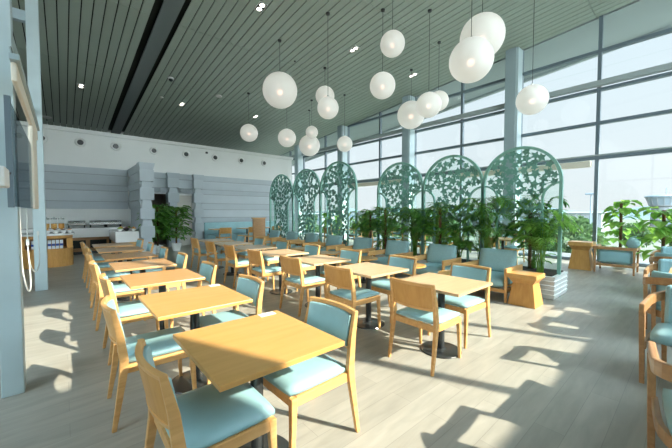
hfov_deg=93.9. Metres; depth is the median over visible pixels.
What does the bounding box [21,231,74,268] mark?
kitchen island
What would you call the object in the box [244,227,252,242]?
dining chair
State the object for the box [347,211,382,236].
areca palm
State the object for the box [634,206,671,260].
monstera
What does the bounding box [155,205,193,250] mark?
potted ficus
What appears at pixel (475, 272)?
dining chair
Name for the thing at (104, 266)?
dining chair
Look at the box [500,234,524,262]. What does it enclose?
dining chair
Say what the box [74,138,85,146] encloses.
air nozzle
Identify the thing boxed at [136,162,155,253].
trim
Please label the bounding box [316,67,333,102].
globe pendant
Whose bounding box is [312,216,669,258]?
ground
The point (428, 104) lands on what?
globe pendant
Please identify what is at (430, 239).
broadleaf tree
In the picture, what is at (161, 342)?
dining chair
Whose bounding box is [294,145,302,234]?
column
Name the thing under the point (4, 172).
box
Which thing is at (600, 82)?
window
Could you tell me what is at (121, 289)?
dining chair
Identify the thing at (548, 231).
areca palm
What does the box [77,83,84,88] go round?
recessed light
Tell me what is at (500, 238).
cafe table
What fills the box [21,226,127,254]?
countertop
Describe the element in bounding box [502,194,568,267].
areca palm
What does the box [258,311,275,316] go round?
paper card
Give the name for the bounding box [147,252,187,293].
dining chair
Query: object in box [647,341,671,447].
tub chair
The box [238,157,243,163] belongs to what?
air nozzle
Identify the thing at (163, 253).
dining chair
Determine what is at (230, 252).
dining chair
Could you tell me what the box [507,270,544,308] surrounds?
pedestal
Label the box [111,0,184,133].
trim
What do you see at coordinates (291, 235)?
cushion
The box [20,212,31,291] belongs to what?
hanging cable
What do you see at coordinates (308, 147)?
globe pendant
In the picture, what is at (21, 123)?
trim
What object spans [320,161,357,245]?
screen
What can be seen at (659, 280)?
cushion
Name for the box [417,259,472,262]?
planter
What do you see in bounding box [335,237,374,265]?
lounge armchair
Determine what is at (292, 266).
dining chair
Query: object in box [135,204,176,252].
potted ficus
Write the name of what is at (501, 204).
areca palm
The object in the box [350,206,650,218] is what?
hills
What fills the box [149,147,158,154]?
air nozzle
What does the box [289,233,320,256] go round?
lounge armchair
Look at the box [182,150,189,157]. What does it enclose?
air nozzle
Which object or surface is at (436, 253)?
cushion
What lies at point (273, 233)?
cushion
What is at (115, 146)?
air nozzle
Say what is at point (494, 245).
dining chair
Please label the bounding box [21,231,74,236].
island countertop
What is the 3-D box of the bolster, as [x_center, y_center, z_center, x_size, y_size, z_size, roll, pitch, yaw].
[7.131,0.443,7.519,0.425,0.289,0.240,-2,3,-41]
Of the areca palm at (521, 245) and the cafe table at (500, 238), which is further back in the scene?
the cafe table at (500, 238)
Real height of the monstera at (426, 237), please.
1.589 m
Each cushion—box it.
[269,230,279,237]
[286,231,298,239]
[305,233,318,241]
[320,248,339,256]
[325,235,342,247]
[353,237,371,253]
[370,256,388,264]
[385,240,409,256]
[416,262,450,273]
[427,244,456,263]
[479,248,517,271]
[490,271,512,287]
[597,249,632,264]
[650,323,671,346]
[651,270,671,305]
[654,252,671,256]
[658,259,671,272]
[661,246,671,253]
[662,388,671,435]
[664,285,671,323]
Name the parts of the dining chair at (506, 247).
seat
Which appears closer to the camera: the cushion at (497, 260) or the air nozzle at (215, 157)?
the cushion at (497, 260)
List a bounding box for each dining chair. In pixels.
[80,242,113,282]
[84,246,122,292]
[86,252,131,307]
[89,260,145,330]
[99,273,168,365]
[101,295,196,432]
[117,239,143,261]
[122,242,153,261]
[132,246,168,297]
[135,338,276,447]
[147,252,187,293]
[170,261,216,327]
[189,274,263,384]
[190,237,218,271]
[205,240,234,271]
[216,227,231,247]
[220,235,245,264]
[223,244,257,287]
[237,237,264,273]
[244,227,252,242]
[247,248,286,293]
[258,240,289,280]
[263,296,359,447]
[279,255,325,316]
[296,244,319,290]
[320,248,361,301]
[323,227,332,241]
[324,264,380,328]
[346,227,361,244]
[371,255,416,322]
[387,228,402,239]
[388,277,460,376]
[417,236,430,253]
[427,263,490,348]
[479,237,499,248]
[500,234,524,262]
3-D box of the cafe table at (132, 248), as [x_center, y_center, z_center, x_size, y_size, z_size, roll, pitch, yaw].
[-4.393,0.881,6.395,0.730,0.750,0.770,-2,3,-41]
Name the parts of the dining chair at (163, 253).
seat, leg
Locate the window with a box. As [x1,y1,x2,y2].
[288,15,671,264]
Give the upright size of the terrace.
0.240 m
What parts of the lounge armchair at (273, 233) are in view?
armrest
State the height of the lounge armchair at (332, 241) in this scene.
0.810 m
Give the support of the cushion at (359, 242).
on the lounge armchair at (362, 244)
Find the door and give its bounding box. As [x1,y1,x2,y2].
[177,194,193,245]
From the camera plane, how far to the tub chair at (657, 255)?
5.26 m
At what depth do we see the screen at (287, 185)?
12.59 m
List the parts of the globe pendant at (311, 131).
lamp shade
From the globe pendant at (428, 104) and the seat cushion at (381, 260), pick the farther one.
the globe pendant at (428, 104)
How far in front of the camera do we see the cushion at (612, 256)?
7.62 m
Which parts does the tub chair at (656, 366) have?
leg, arm rail, seat rail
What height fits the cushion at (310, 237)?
0.420 m
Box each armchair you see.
[258,230,281,250]
[271,231,300,249]
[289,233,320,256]
[312,235,344,256]
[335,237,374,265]
[368,240,412,276]
[410,244,461,274]
[462,248,522,302]
[593,244,640,275]
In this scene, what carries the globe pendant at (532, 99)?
hanging from the ceiling at (315, 40)
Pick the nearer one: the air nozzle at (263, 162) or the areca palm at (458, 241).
the areca palm at (458, 241)
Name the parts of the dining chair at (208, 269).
leg, leg, rail, leg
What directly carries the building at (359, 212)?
on the ground
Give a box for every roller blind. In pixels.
[348,182,375,187]
[374,179,401,184]
[459,169,500,177]
[518,161,591,172]
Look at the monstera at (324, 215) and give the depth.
16.30 m
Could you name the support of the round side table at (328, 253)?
on the floor
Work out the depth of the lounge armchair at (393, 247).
7.49 m
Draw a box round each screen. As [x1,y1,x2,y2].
[269,174,292,237]
[292,169,319,239]
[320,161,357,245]
[377,162,422,254]
[422,155,482,261]
[481,146,563,296]
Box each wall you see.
[17,125,291,236]
[19,118,182,142]
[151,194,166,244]
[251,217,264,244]
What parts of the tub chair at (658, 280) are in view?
leg, seat rail, leg, arm rail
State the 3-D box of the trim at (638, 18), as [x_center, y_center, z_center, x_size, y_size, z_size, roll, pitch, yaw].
[4.095,-5.738,15.277,2.500,2.760,26.000,-2,3,-41]
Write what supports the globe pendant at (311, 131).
hanging from the ceiling at (315, 40)
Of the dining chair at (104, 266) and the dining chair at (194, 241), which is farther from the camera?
the dining chair at (194, 241)
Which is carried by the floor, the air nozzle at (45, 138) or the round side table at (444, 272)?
the round side table at (444, 272)
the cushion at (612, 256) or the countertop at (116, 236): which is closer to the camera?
the cushion at (612, 256)
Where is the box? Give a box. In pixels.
[0,166,10,187]
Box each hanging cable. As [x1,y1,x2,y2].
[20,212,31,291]
[26,208,39,271]
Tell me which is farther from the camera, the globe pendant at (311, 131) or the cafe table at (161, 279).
the globe pendant at (311, 131)
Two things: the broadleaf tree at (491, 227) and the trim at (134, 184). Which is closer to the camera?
the trim at (134, 184)
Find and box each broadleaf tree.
[294,223,312,231]
[311,223,323,232]
[332,217,376,236]
[393,219,445,241]
[453,218,475,238]
[475,227,528,245]
[523,214,610,254]
[556,215,592,240]
[614,221,653,247]
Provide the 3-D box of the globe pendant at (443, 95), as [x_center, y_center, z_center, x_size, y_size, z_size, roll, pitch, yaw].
[3.264,-4.682,9.971,0.620,2.151,0.620,-2,3,-41]
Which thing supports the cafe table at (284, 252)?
on the floor
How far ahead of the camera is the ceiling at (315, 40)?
10.10 m
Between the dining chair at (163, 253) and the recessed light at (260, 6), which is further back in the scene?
the recessed light at (260, 6)
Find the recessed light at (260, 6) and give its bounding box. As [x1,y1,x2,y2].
[254,1,267,12]
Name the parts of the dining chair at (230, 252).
leg, backrest, leg, seat, seat frame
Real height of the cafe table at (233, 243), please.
0.750 m
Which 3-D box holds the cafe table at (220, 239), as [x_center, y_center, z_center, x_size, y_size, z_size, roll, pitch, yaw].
[-3.237,0.804,8.432,0.730,0.750,0.770,-2,3,-41]
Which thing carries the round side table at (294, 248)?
on the floor
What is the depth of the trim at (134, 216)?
11.87 m
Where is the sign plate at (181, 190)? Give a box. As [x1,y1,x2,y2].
[180,189,190,192]
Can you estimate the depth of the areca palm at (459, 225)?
6.77 m
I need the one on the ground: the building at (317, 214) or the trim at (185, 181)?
the building at (317, 214)
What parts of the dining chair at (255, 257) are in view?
leg, backrest, leg, seat, seat frame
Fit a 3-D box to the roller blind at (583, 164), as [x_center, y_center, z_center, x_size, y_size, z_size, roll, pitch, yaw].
[6.887,-1.804,10.033,0.180,0.180,2.000,-2,3,-41]
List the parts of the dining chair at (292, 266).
leg, rail, backrest, rail, leg, seat frame, seat, leg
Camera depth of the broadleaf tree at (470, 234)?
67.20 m
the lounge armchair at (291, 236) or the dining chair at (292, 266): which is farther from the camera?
the lounge armchair at (291, 236)
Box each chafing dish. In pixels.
[67,220,85,227]
[89,220,105,227]
[106,220,121,226]
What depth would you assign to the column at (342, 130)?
17.20 m
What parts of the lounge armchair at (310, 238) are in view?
armrest, armrest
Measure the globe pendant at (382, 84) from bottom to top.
2.327 m
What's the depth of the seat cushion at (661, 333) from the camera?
2.70 m
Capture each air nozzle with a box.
[43,134,47,142]
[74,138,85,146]
[110,142,120,150]
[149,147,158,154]
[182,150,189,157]
[212,154,218,160]
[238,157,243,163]
[261,160,266,165]
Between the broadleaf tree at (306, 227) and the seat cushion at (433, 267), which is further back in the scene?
the broadleaf tree at (306, 227)
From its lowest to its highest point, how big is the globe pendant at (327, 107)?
2.774 m
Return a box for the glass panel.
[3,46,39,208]
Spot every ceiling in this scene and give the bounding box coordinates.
[12,0,635,155]
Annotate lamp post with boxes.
[585,193,593,223]
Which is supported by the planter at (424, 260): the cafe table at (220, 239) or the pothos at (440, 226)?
the pothos at (440, 226)
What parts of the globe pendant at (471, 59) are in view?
lamp shade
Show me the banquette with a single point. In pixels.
(208, 234)
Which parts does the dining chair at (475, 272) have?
seat, seat frame, leg, rail, leg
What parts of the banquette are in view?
seat, backrest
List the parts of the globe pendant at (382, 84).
lamp shade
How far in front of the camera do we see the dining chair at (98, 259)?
6.84 m
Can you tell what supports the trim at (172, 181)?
attached to the wall at (60, 148)
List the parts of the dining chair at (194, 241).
leg, backrest, leg, seat frame, seat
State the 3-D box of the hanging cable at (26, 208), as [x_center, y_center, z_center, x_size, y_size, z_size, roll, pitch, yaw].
[-4.414,0.225,4.604,0.051,0.891,2.137,-2,3,-41]
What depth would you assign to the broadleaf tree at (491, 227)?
27.08 m
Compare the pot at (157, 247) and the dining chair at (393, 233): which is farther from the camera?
the dining chair at (393, 233)
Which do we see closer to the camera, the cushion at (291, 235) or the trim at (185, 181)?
the cushion at (291, 235)
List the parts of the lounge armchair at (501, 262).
armrest, seat frame, leg, armrest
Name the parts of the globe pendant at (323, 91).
lamp shade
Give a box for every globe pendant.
[240,92,257,141]
[262,39,296,108]
[278,128,295,146]
[299,110,319,155]
[306,99,317,138]
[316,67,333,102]
[317,12,338,118]
[337,94,351,151]
[370,8,394,98]
[380,10,404,57]
[397,69,423,128]
[416,9,441,117]
[434,41,448,110]
[449,8,493,82]
[460,0,505,53]
[515,0,548,114]
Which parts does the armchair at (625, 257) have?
leg, rail, seat frame, leg, leg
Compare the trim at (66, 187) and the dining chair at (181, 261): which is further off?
the trim at (66, 187)
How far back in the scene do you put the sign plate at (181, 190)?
13.87 m
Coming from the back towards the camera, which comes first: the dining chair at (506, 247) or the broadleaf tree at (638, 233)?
the broadleaf tree at (638, 233)
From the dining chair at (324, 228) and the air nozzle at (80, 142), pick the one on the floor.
the dining chair at (324, 228)
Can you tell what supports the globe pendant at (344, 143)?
hanging from the ceiling at (315, 40)
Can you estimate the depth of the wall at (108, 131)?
16.13 m
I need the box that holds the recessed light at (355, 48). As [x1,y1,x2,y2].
[348,45,359,52]
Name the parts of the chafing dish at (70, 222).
roll lid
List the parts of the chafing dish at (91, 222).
roll lid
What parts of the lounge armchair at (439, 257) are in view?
armrest, armrest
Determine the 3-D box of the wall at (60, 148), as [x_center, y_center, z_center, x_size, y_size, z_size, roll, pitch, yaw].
[-9.689,-1.273,14.728,14.750,4.420,5.000,-2,3,-41]
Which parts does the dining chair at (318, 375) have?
leg, seat, seat frame, leg, rail, leg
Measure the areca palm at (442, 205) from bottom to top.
1.343 m
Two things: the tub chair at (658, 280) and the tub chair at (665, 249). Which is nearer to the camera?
the tub chair at (658, 280)
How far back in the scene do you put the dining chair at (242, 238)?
8.80 m
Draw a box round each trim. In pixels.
[12,7,24,22]
[13,37,18,54]
[16,120,292,159]
[18,162,127,208]
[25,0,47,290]
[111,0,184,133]
[127,164,141,208]
[131,209,141,251]
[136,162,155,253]
[151,172,166,192]
[166,172,179,246]
[177,174,192,193]
[192,174,203,244]
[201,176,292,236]
[280,0,671,165]
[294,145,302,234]
[303,234,647,266]
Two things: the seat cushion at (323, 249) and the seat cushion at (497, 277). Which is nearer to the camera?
the seat cushion at (497, 277)
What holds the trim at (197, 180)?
attached to the wall at (60, 148)
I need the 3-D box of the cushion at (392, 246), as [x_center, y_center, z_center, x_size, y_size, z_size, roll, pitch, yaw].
[1.478,0.610,7.612,0.200,0.420,0.650,-2,3,-42]
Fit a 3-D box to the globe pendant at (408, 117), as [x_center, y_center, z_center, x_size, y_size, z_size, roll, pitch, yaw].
[2.771,-4.604,11.578,1.000,2.155,1.000,-2,3,-41]
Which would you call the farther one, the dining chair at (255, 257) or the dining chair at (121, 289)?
the dining chair at (255, 257)
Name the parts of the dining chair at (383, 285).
seat, seat frame, leg, leg, rail, leg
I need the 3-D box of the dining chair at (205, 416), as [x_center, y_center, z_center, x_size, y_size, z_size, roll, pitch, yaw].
[-0.683,1.021,1.632,0.588,0.835,0.532,-2,3,-41]
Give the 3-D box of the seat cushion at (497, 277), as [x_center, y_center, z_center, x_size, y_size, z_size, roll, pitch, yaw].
[2.778,0.979,5.663,0.630,0.220,0.670,-2,3,-41]
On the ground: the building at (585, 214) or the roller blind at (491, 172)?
the building at (585, 214)
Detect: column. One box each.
[0,0,25,397]
[337,125,347,238]
[401,95,414,241]
[502,47,522,251]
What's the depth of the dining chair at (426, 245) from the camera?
9.92 m
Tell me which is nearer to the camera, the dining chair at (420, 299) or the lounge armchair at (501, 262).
the dining chair at (420, 299)
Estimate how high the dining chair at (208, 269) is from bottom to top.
0.835 m
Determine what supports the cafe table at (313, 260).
on the floor
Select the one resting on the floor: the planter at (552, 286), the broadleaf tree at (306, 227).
the planter at (552, 286)
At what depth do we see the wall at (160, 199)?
14.69 m
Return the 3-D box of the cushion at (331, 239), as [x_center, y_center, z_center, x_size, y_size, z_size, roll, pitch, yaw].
[-0.067,0.542,9.387,0.200,0.420,0.650,-2,3,-43]
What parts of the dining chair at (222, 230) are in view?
backrest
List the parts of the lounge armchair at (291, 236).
armrest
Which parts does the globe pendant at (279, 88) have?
lamp shade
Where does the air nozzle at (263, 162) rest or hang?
attached to the wall at (60, 148)
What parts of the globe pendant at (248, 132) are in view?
lamp shade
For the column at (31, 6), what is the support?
on the floor
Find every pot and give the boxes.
[155,245,162,252]
[171,242,181,250]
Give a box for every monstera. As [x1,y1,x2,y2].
[318,211,341,234]
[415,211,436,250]
[602,200,642,268]
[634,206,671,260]
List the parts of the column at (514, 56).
casing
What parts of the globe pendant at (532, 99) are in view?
lamp shade, cord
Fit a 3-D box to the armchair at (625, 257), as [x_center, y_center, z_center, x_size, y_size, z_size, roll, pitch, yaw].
[7.011,0.876,7.856,0.743,0.650,0.800,-2,3,-41]
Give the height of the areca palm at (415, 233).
1.225 m
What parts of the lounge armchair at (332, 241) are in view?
armrest, armrest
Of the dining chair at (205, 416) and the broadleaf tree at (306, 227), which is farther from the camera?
the broadleaf tree at (306, 227)
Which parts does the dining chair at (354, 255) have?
rail, leg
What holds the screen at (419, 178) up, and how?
on the floor
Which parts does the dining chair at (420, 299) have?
leg, rail, backrest, rail, leg, seat frame, seat, leg, leg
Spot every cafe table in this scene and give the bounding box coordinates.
[92,242,133,270]
[96,246,143,282]
[101,251,157,300]
[109,258,176,316]
[120,268,204,329]
[138,284,252,393]
[173,310,344,447]
[198,238,233,268]
[214,241,252,275]
[234,244,276,275]
[237,227,248,241]
[261,249,308,294]
[293,254,350,306]
[336,262,408,328]
[401,272,492,358]
[499,237,518,248]
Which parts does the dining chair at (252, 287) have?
seat, leg, rail, leg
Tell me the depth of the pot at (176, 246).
12.08 m
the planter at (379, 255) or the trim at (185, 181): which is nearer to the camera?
the planter at (379, 255)
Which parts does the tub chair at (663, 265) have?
arm rail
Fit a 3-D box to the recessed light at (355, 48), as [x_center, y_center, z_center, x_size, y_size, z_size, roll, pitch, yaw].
[0.576,-5.589,10.046,0.220,0.044,0.340,-2,3,-41]
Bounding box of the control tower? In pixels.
[644,188,671,226]
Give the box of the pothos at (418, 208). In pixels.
[396,208,428,250]
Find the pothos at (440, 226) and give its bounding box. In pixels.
[419,204,457,248]
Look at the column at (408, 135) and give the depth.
13.88 m
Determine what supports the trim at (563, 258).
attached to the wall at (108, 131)
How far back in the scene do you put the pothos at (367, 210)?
8.89 m
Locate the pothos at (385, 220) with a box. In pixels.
[370,207,400,248]
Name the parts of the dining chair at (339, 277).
leg, rail, backrest, rail, leg, seat frame, seat, leg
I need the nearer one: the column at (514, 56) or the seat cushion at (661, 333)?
the seat cushion at (661, 333)
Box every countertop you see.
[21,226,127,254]
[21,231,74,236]
[109,229,138,253]
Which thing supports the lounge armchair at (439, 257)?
on the floor
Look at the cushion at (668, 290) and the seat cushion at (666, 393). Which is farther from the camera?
the cushion at (668, 290)
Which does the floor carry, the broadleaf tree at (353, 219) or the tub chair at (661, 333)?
the tub chair at (661, 333)
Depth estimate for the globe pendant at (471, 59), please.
5.16 m
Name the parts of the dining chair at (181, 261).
seat frame, leg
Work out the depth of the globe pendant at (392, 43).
7.65 m
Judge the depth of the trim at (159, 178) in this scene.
13.27 m
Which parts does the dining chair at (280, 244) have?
seat, seat frame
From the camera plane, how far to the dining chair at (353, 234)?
14.29 m
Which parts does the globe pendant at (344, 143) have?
lamp shade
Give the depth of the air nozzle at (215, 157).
14.78 m
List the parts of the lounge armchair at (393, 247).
armrest, armrest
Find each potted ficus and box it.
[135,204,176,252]
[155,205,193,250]
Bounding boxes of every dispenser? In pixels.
[50,217,56,232]
[58,217,63,232]
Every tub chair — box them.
[639,285,671,383]
[642,270,671,330]
[643,259,671,294]
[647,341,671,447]
[649,252,671,286]
[650,246,671,270]
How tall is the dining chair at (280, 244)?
0.835 m
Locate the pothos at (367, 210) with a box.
[358,209,381,241]
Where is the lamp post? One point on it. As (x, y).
(590, 194)
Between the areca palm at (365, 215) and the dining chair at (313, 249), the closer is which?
the dining chair at (313, 249)
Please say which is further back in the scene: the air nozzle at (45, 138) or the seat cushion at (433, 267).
the air nozzle at (45, 138)
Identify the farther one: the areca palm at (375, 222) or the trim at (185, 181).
the trim at (185, 181)
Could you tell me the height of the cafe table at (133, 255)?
0.750 m
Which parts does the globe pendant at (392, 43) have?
lamp shade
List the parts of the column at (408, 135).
casing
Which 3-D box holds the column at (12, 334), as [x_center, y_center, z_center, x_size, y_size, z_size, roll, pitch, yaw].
[-2.686,-2.115,2.489,0.135,7.037,0.160,-2,3,-41]
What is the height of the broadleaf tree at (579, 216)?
6.754 m
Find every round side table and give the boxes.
[291,247,303,256]
[319,251,339,264]
[356,256,377,282]
[408,263,425,276]
[438,270,449,274]
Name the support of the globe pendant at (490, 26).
hanging from the ceiling at (315, 40)
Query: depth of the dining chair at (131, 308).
3.23 m
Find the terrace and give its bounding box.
[294,231,653,263]
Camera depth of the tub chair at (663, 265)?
4.54 m
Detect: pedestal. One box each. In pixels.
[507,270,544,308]
[568,240,595,270]
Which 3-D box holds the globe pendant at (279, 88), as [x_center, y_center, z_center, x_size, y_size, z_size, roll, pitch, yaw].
[-1.680,-4.487,9.402,1.030,1.994,1.030,-2,3,-41]
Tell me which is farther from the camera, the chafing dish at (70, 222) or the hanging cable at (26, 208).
the chafing dish at (70, 222)
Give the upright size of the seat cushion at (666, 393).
0.130 m
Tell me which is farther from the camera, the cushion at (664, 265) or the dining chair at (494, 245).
the dining chair at (494, 245)
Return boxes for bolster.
[626,236,640,247]
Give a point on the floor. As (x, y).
(563, 372)
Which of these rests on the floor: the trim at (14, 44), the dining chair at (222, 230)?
the dining chair at (222, 230)
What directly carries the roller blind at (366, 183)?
attached to the window
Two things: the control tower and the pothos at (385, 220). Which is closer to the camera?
the pothos at (385, 220)
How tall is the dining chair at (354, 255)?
0.835 m
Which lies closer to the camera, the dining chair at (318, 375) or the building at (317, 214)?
the dining chair at (318, 375)
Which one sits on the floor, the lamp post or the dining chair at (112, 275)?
the dining chair at (112, 275)
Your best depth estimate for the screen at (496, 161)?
5.92 m
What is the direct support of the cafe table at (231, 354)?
on the floor
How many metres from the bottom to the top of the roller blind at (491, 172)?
0.180 m
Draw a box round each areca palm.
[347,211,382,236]
[360,206,406,243]
[389,207,438,255]
[414,202,466,243]
[437,227,479,257]
[451,198,513,258]
[452,196,525,248]
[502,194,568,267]
[507,200,556,267]
[508,209,582,272]
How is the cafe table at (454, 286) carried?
on the floor
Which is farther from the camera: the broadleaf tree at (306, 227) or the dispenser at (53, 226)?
the broadleaf tree at (306, 227)
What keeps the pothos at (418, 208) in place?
on the planter at (379, 255)
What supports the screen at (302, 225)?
on the floor
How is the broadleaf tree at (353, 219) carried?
on the ground
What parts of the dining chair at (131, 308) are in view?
leg, backrest, rail, leg, seat, seat frame, leg, leg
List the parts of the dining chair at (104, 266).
leg, leg, seat frame, seat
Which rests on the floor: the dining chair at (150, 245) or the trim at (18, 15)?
the dining chair at (150, 245)
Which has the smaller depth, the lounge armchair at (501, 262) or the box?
the box
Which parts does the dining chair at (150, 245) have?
seat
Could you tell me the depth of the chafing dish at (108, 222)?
11.81 m
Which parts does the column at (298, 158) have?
casing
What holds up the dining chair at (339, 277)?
on the floor
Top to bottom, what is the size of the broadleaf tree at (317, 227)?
5.271 m
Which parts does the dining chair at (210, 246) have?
backrest, leg, seat, seat frame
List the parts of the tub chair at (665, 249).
arm rail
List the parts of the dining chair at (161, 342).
rail, backrest, leg, leg, seat frame, seat, leg, leg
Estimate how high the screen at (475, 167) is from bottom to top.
2.775 m
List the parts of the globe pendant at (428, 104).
lamp shade, cord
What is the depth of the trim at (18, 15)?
5.70 m
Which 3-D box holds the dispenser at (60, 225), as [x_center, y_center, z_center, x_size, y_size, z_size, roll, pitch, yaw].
[-7.936,0.018,9.075,0.140,0.450,0.140,-2,3,-41]
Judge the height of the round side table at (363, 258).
0.520 m
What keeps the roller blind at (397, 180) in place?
attached to the window
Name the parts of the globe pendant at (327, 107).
lamp shade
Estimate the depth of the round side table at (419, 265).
5.76 m
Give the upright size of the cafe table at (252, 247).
0.750 m
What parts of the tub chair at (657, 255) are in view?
arm rail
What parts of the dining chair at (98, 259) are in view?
leg, leg, seat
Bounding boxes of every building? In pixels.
[294,213,336,226]
[306,211,397,222]
[446,212,608,231]
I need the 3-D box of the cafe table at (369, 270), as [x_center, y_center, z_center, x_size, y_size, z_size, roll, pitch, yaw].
[0.437,0.965,4.209,0.730,0.750,0.770,-2,3,-41]
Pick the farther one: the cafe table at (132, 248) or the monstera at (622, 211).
the monstera at (622, 211)
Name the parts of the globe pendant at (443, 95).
lamp shade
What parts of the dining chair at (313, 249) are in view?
seat frame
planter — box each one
[372,253,420,257]
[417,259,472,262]
[493,266,567,299]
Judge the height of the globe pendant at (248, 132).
1.948 m
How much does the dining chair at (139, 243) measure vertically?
0.835 m
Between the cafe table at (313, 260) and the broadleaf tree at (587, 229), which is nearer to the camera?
the cafe table at (313, 260)
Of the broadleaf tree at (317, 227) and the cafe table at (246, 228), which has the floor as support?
the cafe table at (246, 228)
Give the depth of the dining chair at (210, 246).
7.19 m
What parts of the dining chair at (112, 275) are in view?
leg, seat frame, seat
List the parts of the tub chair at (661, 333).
leg, seat rail, arm rail, leg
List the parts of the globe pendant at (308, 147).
lamp shade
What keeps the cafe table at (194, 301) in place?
on the floor
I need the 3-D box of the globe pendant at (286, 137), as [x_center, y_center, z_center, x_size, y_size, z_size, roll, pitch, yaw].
[-1.966,-4.232,12.570,0.720,2.282,0.720,-2,3,-41]
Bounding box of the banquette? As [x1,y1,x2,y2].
[204,221,273,242]
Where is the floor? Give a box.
[0,235,671,447]
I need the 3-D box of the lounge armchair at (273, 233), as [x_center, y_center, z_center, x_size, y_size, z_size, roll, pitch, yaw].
[-2.548,0.643,11.863,0.736,0.810,0.794,-2,3,-42]
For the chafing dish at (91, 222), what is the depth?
11.50 m
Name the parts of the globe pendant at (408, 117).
lamp shade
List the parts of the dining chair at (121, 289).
rail, backrest, leg, leg, seat frame, seat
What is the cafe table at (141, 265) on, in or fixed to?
on the floor
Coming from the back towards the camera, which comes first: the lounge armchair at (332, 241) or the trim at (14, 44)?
the lounge armchair at (332, 241)
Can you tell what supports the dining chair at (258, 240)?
on the floor
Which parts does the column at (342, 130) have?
casing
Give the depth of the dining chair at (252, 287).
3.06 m
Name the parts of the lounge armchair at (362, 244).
armrest, armrest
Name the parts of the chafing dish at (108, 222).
roll lid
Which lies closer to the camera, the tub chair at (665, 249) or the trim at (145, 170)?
the tub chair at (665, 249)
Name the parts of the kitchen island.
panel, panel, panel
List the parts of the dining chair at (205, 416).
leg, rail, backrest, rail, leg, seat frame, seat, leg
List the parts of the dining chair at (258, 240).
seat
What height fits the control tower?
18.600 m
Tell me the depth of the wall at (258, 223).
13.44 m
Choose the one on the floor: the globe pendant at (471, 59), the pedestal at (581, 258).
the pedestal at (581, 258)

